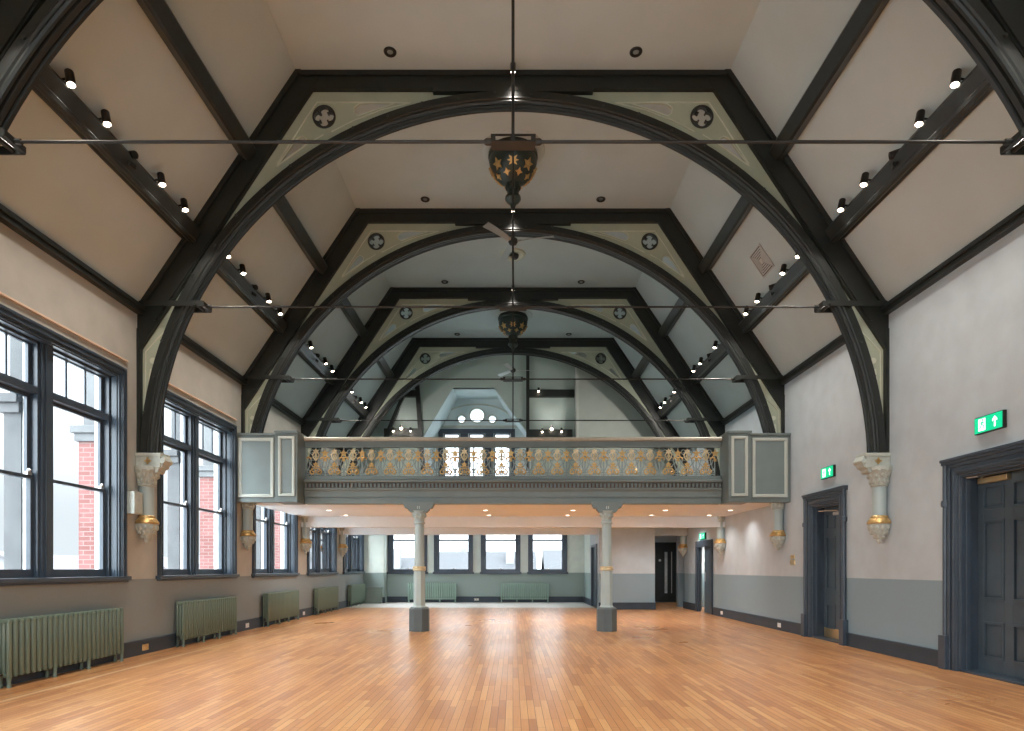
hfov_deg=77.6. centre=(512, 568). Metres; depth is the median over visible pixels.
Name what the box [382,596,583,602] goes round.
baseboard
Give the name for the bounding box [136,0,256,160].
beam
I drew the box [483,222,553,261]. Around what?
ceiling fan
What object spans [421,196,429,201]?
recessed light
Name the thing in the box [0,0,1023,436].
ceiling
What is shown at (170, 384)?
trim
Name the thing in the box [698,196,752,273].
roof beam
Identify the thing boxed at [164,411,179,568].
pier
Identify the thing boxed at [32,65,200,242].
ceiling beam
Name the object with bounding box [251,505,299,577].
window
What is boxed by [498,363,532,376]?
ceiling fan
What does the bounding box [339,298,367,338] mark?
beam
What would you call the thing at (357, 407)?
beam
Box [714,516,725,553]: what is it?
corbel
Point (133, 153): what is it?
spotlight
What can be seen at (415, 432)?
beam
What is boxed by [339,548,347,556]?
pendant
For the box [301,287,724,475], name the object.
roof truss
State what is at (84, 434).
buttress
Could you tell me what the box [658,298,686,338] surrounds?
beam
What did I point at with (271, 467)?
end panel
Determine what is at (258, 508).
pier
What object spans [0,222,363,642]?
wall
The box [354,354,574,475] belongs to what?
wall
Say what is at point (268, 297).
spotlight
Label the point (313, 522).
trim
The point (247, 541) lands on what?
pendant
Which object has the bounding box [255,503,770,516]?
ceiling
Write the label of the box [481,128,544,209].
pendant
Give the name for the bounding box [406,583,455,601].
radiator
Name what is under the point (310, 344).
spotlight
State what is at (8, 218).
trim
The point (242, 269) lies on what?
spotlight
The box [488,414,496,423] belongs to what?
window
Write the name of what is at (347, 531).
trim
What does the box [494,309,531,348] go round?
pendant
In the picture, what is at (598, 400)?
wall
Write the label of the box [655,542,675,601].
door
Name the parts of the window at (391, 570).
sash, sill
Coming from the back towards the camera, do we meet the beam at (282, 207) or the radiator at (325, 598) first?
the radiator at (325, 598)
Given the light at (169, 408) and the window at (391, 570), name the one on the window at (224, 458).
the light at (169, 408)
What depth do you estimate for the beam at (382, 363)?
21.19 m
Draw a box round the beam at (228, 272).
[217,258,287,333]
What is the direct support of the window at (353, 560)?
in the wall at (29, 275)
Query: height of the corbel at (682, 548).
1.455 m
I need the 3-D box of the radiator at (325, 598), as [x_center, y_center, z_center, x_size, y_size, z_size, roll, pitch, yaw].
[-5.985,1.000,20.447,0.156,0.809,2.319,0,0,0]
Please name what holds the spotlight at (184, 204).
attached to the ceiling beam at (50, 87)
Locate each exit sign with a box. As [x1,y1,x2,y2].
[699,532,705,539]
[821,465,835,479]
[974,410,1006,434]
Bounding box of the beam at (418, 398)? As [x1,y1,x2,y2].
[415,384,424,470]
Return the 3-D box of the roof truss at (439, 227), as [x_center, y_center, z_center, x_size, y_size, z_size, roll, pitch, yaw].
[0.000,-4.972,14.390,12.200,6.206,0.320,0,0,0]
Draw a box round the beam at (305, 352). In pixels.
[298,343,336,384]
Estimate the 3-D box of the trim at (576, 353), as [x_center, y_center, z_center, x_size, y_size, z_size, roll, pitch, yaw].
[2.375,-4.900,23.710,0.090,6.310,0.580,0,0,0]
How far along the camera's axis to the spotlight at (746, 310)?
13.70 m
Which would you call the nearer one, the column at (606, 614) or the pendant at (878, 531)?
the pendant at (878, 531)
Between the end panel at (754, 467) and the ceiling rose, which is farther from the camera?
the ceiling rose
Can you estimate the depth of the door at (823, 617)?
12.83 m
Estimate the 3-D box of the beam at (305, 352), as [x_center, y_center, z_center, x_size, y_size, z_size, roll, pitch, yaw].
[-5.208,-5.428,16.395,0.316,0.322,3.810,0,0,0]
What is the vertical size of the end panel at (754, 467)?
1.560 m
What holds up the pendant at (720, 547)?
attached to the corbel at (719, 543)
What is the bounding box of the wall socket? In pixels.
[142,644,148,650]
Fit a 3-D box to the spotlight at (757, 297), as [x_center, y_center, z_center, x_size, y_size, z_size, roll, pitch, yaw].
[5.072,-5.553,13.095,0.222,0.229,0.119,0,0,0]
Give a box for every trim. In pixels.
[0,203,342,450]
[0,291,128,361]
[168,383,236,419]
[301,517,724,527]
[339,528,597,534]
[438,429,514,475]
[441,403,517,427]
[575,352,578,475]
[683,205,1023,449]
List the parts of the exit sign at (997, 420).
white doorway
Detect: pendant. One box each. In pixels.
[135,524,158,542]
[241,536,255,549]
[300,543,311,553]
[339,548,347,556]
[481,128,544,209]
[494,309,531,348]
[678,548,686,556]
[714,543,725,553]
[770,536,784,549]
[867,524,889,542]
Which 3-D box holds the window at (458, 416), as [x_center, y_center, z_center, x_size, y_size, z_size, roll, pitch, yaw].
[-2.070,-6.015,25.696,0.390,0.390,0.152,0,0,0]
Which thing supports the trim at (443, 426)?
attached to the wall at (488, 410)
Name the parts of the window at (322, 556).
pane, sash, sill, pane, sash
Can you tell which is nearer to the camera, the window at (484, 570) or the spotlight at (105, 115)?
the spotlight at (105, 115)
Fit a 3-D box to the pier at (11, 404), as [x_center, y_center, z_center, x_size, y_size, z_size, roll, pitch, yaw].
[-6.630,2.105,8.460,0.330,12.600,0.330,0,0,0]
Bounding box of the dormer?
[424,388,530,475]
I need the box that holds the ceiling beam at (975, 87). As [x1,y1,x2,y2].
[825,65,993,242]
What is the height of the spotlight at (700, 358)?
0.229 m
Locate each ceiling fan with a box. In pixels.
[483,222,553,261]
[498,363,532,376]
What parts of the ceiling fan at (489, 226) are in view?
blade, blade, motor, blade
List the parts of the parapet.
railing panel, railing panel, railing panel, railing panel, railing panel, railing panel, railing panel, railing panel, railing panel, railing panel, railing panel, rail, handrail, cornice moulding, rail, railing panel, railing panel, railing panel, railing panel, railing panel, railing panel, railing panel, railing panel, railing panel, railing panel, railing panel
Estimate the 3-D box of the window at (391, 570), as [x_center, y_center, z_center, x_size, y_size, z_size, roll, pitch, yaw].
[-4.400,-0.835,26.695,1.720,2.120,0.410,0,0,0]
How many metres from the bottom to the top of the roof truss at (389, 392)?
6.206 m
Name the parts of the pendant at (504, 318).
stem, ceiling plate, lamp shade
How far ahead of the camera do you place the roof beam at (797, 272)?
12.44 m
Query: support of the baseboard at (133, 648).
attached to the wall at (29, 275)
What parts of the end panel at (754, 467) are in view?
pier moulding, wide panel, panel moulding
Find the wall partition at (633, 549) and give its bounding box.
[590,528,687,606]
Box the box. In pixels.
[366,587,382,602]
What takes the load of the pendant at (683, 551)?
attached to the corbel at (682, 548)
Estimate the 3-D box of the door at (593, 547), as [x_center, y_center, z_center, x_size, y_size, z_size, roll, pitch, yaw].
[3.025,0.265,23.200,0.190,2.280,1.560,0,0,0]
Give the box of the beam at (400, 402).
[387,397,404,427]
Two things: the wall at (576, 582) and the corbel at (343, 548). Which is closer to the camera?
the corbel at (343, 548)
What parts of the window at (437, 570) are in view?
sill, sash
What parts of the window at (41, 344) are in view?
sash, sash, sill, sash, sash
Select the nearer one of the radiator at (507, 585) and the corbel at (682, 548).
the corbel at (682, 548)
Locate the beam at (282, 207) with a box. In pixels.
[273,196,327,273]
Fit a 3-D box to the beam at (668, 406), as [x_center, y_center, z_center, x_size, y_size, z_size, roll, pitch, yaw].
[5.208,-5.428,20.400,0.316,0.322,3.800,0,0,0]
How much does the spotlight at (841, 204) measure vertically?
0.229 m
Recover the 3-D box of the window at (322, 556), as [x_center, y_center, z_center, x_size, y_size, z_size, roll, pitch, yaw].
[-6.270,-1.492,20.385,0.520,3.405,3.290,0,0,0]
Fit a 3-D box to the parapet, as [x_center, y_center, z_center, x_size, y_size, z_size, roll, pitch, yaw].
[0.000,-2.212,14.440,9.400,1.495,0.320,0,0,0]
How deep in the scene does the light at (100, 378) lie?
9.39 m
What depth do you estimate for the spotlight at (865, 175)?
9.08 m
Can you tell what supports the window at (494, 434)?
in the wall at (488, 410)
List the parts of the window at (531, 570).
sill, sash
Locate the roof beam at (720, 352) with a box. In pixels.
[689,343,727,384]
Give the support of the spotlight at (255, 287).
attached to the beam at (228, 272)
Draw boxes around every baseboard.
[3,600,363,686]
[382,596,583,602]
[583,597,655,609]
[683,601,937,666]
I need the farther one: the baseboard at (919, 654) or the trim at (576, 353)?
the trim at (576, 353)
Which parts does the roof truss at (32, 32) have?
tie rod, king rod, tie rod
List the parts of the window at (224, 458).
sash, sash, sill, sash, sash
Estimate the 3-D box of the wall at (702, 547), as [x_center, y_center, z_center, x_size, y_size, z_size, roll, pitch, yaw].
[7.275,0.055,21.100,1.650,2.700,4.400,0,0,0]
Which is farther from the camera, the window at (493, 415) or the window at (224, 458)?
the window at (493, 415)
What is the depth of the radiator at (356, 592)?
24.11 m
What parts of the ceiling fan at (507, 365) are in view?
blade, blade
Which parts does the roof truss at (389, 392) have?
spandrel panel, tracery moulding, tracery moulding, spandrel panel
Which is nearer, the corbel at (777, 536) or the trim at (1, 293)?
the trim at (1, 293)
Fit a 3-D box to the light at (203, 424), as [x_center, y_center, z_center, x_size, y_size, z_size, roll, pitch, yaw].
[-6.320,-2.675,13.178,0.040,0.620,1.185,0,0,0]
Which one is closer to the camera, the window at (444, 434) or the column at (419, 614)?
the column at (419, 614)
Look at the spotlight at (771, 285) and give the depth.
12.41 m
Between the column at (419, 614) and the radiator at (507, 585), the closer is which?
the column at (419, 614)
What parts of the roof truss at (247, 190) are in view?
wall post, spandrel panel, tracery moulding, tie rod, king rod, tie rod, tracery moulding, spandrel panel, wall post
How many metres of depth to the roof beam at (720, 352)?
16.66 m
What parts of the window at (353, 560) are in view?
pane, sash, sill, pane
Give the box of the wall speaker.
[127,491,142,514]
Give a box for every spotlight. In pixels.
[62,68,75,88]
[98,109,111,127]
[128,150,138,169]
[155,172,165,187]
[179,198,188,212]
[237,264,245,274]
[251,284,257,296]
[264,293,271,302]
[275,308,282,314]
[307,340,312,348]
[322,357,327,364]
[698,357,703,364]
[713,340,718,348]
[743,308,750,314]
[754,293,761,302]
[769,283,775,296]
[780,264,788,274]
[837,198,846,212]
[860,172,870,187]
[888,148,899,169]
[914,109,927,127]
[950,68,963,88]
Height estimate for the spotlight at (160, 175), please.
0.229 m
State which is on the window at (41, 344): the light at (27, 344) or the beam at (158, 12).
the light at (27, 344)
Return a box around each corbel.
[134,453,172,542]
[240,503,256,549]
[300,516,311,553]
[338,528,347,556]
[678,536,687,556]
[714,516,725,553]
[769,503,785,549]
[853,453,891,542]
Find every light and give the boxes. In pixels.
[0,329,30,384]
[53,354,102,411]
[164,406,186,443]
[199,422,221,456]
[384,46,396,57]
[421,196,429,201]
[596,196,604,201]
[629,46,641,57]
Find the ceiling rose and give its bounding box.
[501,248,524,260]
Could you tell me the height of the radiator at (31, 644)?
0.809 m
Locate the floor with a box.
[0,602,1023,730]
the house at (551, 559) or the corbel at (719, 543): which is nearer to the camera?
the corbel at (719, 543)
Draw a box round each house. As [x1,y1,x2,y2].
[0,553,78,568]
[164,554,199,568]
[394,549,413,568]
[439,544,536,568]
[541,550,561,568]
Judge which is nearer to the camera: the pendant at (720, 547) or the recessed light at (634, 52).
the recessed light at (634, 52)
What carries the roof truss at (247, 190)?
attached to the ceiling at (121, 65)
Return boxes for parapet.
[303,437,722,504]
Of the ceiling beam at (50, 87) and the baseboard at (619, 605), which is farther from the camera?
the baseboard at (619, 605)
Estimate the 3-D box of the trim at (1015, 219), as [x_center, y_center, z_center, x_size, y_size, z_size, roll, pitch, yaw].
[6.035,-4.190,9.000,0.130,0.130,30.000,0,0,0]
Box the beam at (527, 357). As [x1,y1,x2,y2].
[526,356,528,470]
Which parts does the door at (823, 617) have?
kick plate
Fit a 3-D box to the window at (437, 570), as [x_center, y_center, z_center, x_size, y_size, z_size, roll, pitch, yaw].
[-2.485,-0.835,26.695,1.710,2.120,0.410,0,0,0]
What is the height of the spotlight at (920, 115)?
0.229 m
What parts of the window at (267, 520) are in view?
sash, sash, sill, sash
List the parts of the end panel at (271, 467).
panel moulding, wide panel, pier moulding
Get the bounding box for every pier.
[0,337,22,568]
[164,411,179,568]
[256,506,260,568]
[364,535,386,602]
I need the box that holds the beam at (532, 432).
[529,429,572,436]
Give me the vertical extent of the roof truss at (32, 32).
6.206 m
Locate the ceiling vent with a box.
[749,243,774,277]
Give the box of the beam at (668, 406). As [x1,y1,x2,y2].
[657,393,681,417]
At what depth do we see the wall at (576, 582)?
26.60 m
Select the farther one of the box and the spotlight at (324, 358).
the box
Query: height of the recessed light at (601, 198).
0.022 m
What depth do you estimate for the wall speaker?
10.00 m
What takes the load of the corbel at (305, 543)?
attached to the wall at (29, 275)
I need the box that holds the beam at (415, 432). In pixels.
[384,428,419,436]
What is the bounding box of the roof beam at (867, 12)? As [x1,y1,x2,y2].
[769,0,889,160]
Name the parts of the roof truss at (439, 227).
wall post, spandrel panel, tracery moulding, tie rod, king rod, tie rod, tracery moulding, spandrel panel, wall post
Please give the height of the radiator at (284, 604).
0.809 m
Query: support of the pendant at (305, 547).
attached to the corbel at (305, 543)
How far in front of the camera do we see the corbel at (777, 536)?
14.29 m
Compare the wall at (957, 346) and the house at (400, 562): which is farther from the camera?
the house at (400, 562)
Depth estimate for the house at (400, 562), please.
85.49 m
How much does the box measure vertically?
0.650 m
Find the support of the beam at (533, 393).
attached to the wall at (433, 393)
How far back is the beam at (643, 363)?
21.19 m
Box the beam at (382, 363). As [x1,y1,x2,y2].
[376,357,393,377]
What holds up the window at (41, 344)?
in the wall at (29, 275)
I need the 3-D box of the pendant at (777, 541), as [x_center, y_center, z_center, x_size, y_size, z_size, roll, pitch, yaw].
[5.960,-0.570,14.390,0.281,0.310,0.355,0,0,0]
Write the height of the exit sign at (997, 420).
0.220 m
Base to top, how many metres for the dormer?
5.470 m
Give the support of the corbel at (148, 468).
attached to the wall at (29, 275)
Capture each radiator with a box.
[0,608,123,687]
[176,596,236,646]
[263,590,298,626]
[314,586,338,614]
[348,583,365,606]
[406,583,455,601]
[499,583,548,601]
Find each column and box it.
[403,502,434,631]
[591,502,622,631]
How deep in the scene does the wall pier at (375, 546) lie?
26.00 m
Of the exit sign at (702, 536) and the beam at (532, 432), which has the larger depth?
the beam at (532, 432)
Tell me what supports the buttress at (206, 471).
on the ground
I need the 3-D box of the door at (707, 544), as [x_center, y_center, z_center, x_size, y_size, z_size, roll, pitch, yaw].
[6.250,0.255,20.275,0.400,2.300,1.750,0,0,0]
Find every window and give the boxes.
[0,304,131,585]
[156,390,239,580]
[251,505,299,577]
[306,469,338,575]
[342,535,364,573]
[387,535,427,573]
[433,535,473,573]
[444,434,458,475]
[457,414,465,423]
[469,407,484,423]
[469,434,483,475]
[480,535,520,573]
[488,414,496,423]
[494,434,509,475]
[527,535,567,573]
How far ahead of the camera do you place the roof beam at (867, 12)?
8.53 m
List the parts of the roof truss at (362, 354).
spandrel panel, tracery moulding, tie rod, king rod, tie rod, tracery moulding, spandrel panel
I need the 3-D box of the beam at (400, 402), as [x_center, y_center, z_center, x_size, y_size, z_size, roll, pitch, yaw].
[-4.472,-5.655,23.920,0.831,1.735,0.160,0,0,0]
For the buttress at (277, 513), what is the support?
on the ground
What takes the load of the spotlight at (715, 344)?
attached to the roof beam at (720, 352)
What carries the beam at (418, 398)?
attached to the wall at (433, 393)
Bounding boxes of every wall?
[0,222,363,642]
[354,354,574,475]
[387,535,589,598]
[433,399,527,475]
[579,352,671,475]
[677,223,1023,649]
[702,547,703,606]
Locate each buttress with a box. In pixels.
[69,370,94,568]
[199,426,213,568]
[275,510,279,568]
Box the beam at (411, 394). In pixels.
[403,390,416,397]
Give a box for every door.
[591,544,596,607]
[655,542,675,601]
[695,539,712,614]
[801,485,847,645]
[938,440,1023,685]
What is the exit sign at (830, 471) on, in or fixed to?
attached to the wall at (957, 346)
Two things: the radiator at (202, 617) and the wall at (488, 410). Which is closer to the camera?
the radiator at (202, 617)
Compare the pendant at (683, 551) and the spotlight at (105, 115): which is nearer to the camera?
the spotlight at (105, 115)
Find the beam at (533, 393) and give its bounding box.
[529,389,573,397]
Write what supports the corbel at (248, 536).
attached to the wall at (29, 275)
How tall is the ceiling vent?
0.443 m
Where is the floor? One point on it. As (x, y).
(669, 667)
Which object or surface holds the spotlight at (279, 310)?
attached to the beam at (228, 272)
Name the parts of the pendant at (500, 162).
stem, ceiling plate, lamp shade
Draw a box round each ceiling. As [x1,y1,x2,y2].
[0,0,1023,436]
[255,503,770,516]
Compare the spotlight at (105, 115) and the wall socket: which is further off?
the wall socket
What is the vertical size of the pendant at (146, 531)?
0.310 m
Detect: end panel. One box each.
[237,430,305,504]
[720,430,790,504]
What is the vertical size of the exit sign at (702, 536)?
0.210 m
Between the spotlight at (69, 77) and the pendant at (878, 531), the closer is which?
the spotlight at (69, 77)
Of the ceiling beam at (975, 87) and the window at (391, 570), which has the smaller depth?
the ceiling beam at (975, 87)
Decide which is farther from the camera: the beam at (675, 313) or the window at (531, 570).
the window at (531, 570)
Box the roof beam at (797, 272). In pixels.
[738,258,808,333]
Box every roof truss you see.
[0,0,1023,154]
[136,69,889,452]
[241,208,784,432]
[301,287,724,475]
[339,338,686,475]
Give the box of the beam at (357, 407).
[344,393,368,417]
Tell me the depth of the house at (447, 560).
89.27 m
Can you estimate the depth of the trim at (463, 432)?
25.61 m
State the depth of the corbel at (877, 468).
10.31 m
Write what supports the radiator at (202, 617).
on the floor
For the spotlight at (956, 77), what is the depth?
7.21 m
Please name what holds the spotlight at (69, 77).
attached to the ceiling beam at (50, 87)
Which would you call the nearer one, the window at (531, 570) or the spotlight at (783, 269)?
the spotlight at (783, 269)
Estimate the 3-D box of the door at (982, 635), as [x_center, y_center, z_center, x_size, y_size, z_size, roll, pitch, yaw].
[6.225,-0.058,8.135,0.450,2.925,1.720,0,0,0]
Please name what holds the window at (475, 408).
in the wall at (488, 410)
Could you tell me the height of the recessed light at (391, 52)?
0.022 m
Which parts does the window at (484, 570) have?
sill, sash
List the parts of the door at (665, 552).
vision panel, pull handle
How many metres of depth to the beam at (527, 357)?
23.84 m
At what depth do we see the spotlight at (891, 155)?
8.43 m
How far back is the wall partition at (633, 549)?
21.90 m
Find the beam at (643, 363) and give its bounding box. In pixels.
[632,357,649,377]
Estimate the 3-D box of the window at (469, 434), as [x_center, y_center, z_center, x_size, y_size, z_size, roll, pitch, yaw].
[-1.470,-4.370,25.750,0.640,2.190,0.120,0,0,0]

